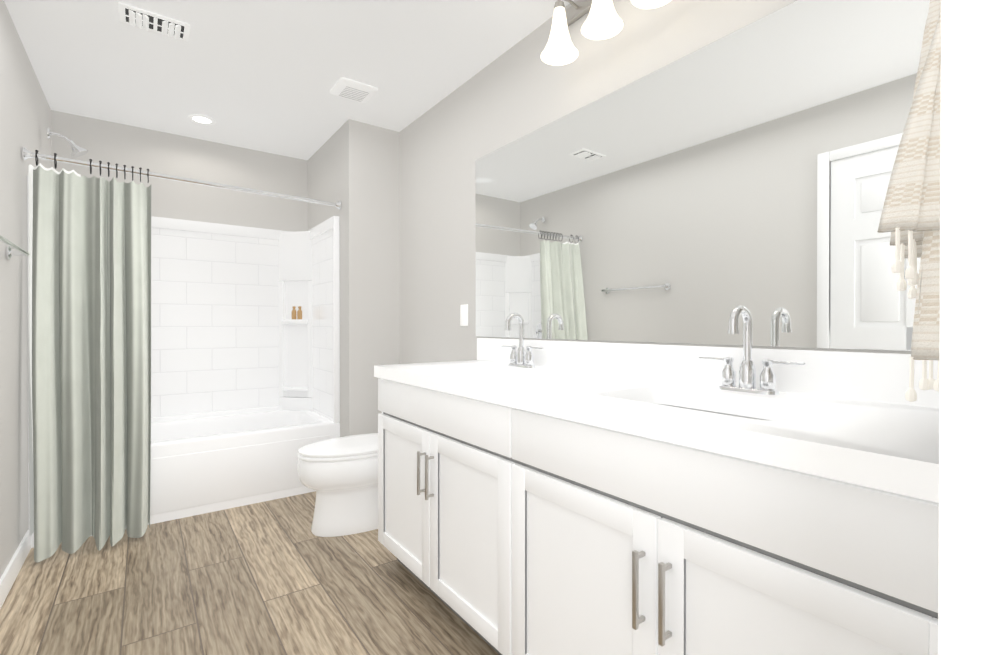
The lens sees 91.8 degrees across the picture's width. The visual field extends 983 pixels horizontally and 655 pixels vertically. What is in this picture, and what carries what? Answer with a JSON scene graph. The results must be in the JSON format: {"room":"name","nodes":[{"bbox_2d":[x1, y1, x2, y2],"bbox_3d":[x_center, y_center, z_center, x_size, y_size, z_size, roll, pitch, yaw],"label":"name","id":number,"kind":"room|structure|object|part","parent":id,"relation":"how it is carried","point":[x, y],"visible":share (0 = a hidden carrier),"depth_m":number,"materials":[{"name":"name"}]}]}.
{"room":"bathroom","nodes":[
{"label":"bathroom","id":0,"kind":"room"},
{"bbox_2d":[0,491,498,654],"bbox_3d":[-0.603,1.103,1.646,2.110,0.060,4.790,0,0,-36],"label":"floor","id":1,"kind":"structure","parent":0,"point":[274,577],"depth_m":1.89,"materials":[{"name":"brown wood"}]},
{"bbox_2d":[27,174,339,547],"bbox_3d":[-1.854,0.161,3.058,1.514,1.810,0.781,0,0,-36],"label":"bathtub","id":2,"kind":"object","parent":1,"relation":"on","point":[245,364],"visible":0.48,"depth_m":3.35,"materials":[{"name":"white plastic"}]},
{"bbox_2d":[297,433,377,536],"bbox_3d":[-0.671,0.660,2.653,0.774,0.815,0.504,0,0,-36],"label":"toilet","id":3,"kind":"object","parent":1,"relation":"on","point":[339,475],"visible":0.52,"depth_m":2.45,"materials":[{"name":"white ceramic"}]},
{"bbox_3d":[-0.738,0.646,2.604,0.609,0.048,0.394,0,0,-36],"label":"seat","id":4,"kind":"part","parent":3,"relation":"part of","materials":[{"name":"white plastic"}]},
{"bbox_2d":[374,305,938,654],"bbox_3d":[0.267,0.506,1.524,0.599,1.134,1.932,0,0,-36],"label":"bathroom vanity","id":5,"kind":"object","parent":1,"relation":"on","point":[541,497],"visible":1,"depth_m":1.08,"materials":[{"name":"white wood"}]},
{"bbox_2d":[374,338,938,502],"bbox_3d":[0.275,0.172,1.530,0.577,0.228,1.931,0,0,-36],"label":"countertop","id":6,"kind":"structure","parent":5,"relation":"on","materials":[{"name":"white stone"}]},
{"bbox_2d":[4,0,573,159],"bbox_3d":[-0.603,-1.357,1.634,2.110,0.060,4.790,0,0,-36],"label":"ceiling","id":7,"kind":"structure","parent":0,"point":[263,75],"depth_m":2.37,"materials":[{"name":"white paint"}]},
{"bbox_2d":[118,2,190,40],"bbox_3d":[-1.459,-1.315,2.069,0.250,0.023,0.144,0,0,-36],"label":"ceiling vent","id":8,"kind":"object","parent":7,"relation":"in","point":[148,20],"visible":1,"depth_m":2.05,"materials":[{"name":"white"}]},
{"bbox_2d":[188,114,215,124],"bbox_3d":[-1.850,-1.327,3.046,0.156,0.007,0.156,0,0,-36],"label":"recessed light","id":9,"kind":"object","parent":7,"relation":"in","point":[201,119],"visible":0.96,"depth_m":3.04,"materials":[{"name":"white glass"}]},
{"bbox_2d":[330,77,377,102],"bbox_3d":[-0.771,-1.317,2.670,0.210,0.024,0.210,0,0,-36],"label":"exhaust fan","id":10,"kind":"object","parent":7,"relation":"attached to","point":[350,89],"visible":0.98,"depth_m":2.64,"materials":[{"name":"white plastic"}]},
{"bbox_2d":[308,119,399,436],"bbox_3d":[-1.051,-0.136,3.542,0.351,2.400,0.950,0,0,-36],"label":"wall","id":11,"kind":"structure","parent":0,"point":[353,166],"depth_m":3.15,"materials":[{"name":"grey paint"}]},
{"bbox_2d":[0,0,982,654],"bbox_3d":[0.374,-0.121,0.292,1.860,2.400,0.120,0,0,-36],"label":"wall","id":12,"kind":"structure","parent":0,"point":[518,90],"depth_m":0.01,"materials":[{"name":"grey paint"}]},
{"bbox_2d":[0,235,29,258],"bbox_3d":[-1.793,-0.308,1.743,0.064,0.052,0.642,0,0,-36],"label":"bar","id":13,"kind":"object","parent":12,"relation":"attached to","point":[16,251],"visible":1,"depth_m":1.93,"materials":[{"name":"silver metal"}]},
{"bbox_2d":[0,530,30,608],"bbox_3d":[-1.638,1.026,1.489,0.013,0.095,2.015,0,0,-36],"label":"baseboard","id":14,"kind":"structure","parent":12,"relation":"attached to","point":[13,568],"depth_m":1.97,"materials":[{"name":"white wood"}]},
{"bbox_2d":[47,128,87,157],"bbox_3d":[-2.369,-1.027,2.669,0.169,0.140,0.084,0,0,-36],"label":"shower head","id":15,"kind":"object","parent":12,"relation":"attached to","point":[77,151],"visible":1,"depth_m":2.67},
{"bbox_2d":[22,147,341,562],"bbox_3d":[-1.544,0.102,2.634,1.514,1.887,0.316,0,0,-36],"label":"shower curtain","id":16,"kind":"object","parent":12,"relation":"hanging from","point":[89,344],"visible":1,"depth_m":2.31,"materials":[{"name":"green fabric"}]},
{"bbox_3d":[-1.595,-0.812,2.699,1.514,0.060,0.144,0,0,-36],"label":"rod","id":17,"kind":"part","parent":16,"relation":"part of","materials":[{"name":"silver metal"}]},
{"bbox_2d":[460,304,467,325],"bbox_3d":[-0.150,-0.067,2.597,0.008,0.116,0.072,0,0,-36],"label":"switch plate","id":18,"kind":"object","parent":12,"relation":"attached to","point":[463,315],"visible":1,"depth_m":2.59,"materials":[{"name":"white plastic"}]},
{"bbox_2d":[541,0,670,65],"bbox_3d":[0.466,-1.167,1.586,0.194,0.250,0.830,0,0,-36],"label":"sconce","id":19,"kind":"object","parent":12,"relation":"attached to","point":[603,21],"visible":1,"depth_m":1.78,"materials":[{"name":"white glass"}]},
{"bbox_2d":[476,0,929,350],"bbox_3d":[0.497,-0.411,1.710,0.006,0.923,1.963,0,0,-36],"label":"mirror","id":20,"kind":"object","parent":12,"relation":"attached to","point":[698,196],"visible":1,"depth_m":1.43,"materials":[{"name":"clear glass"}]},
{"bbox_2d":[877,0,940,401],"bbox_3d":[0.776,-0.320,0.753,0.335,0.869,0.210,0,0,-36],"label":"hanging towel","id":21,"kind":"object","parent":12,"relation":"hanging from","point":[910,218],"visible":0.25,"depth_m":0.72,"materials":[{"name":"beige fabric"}]}
]}

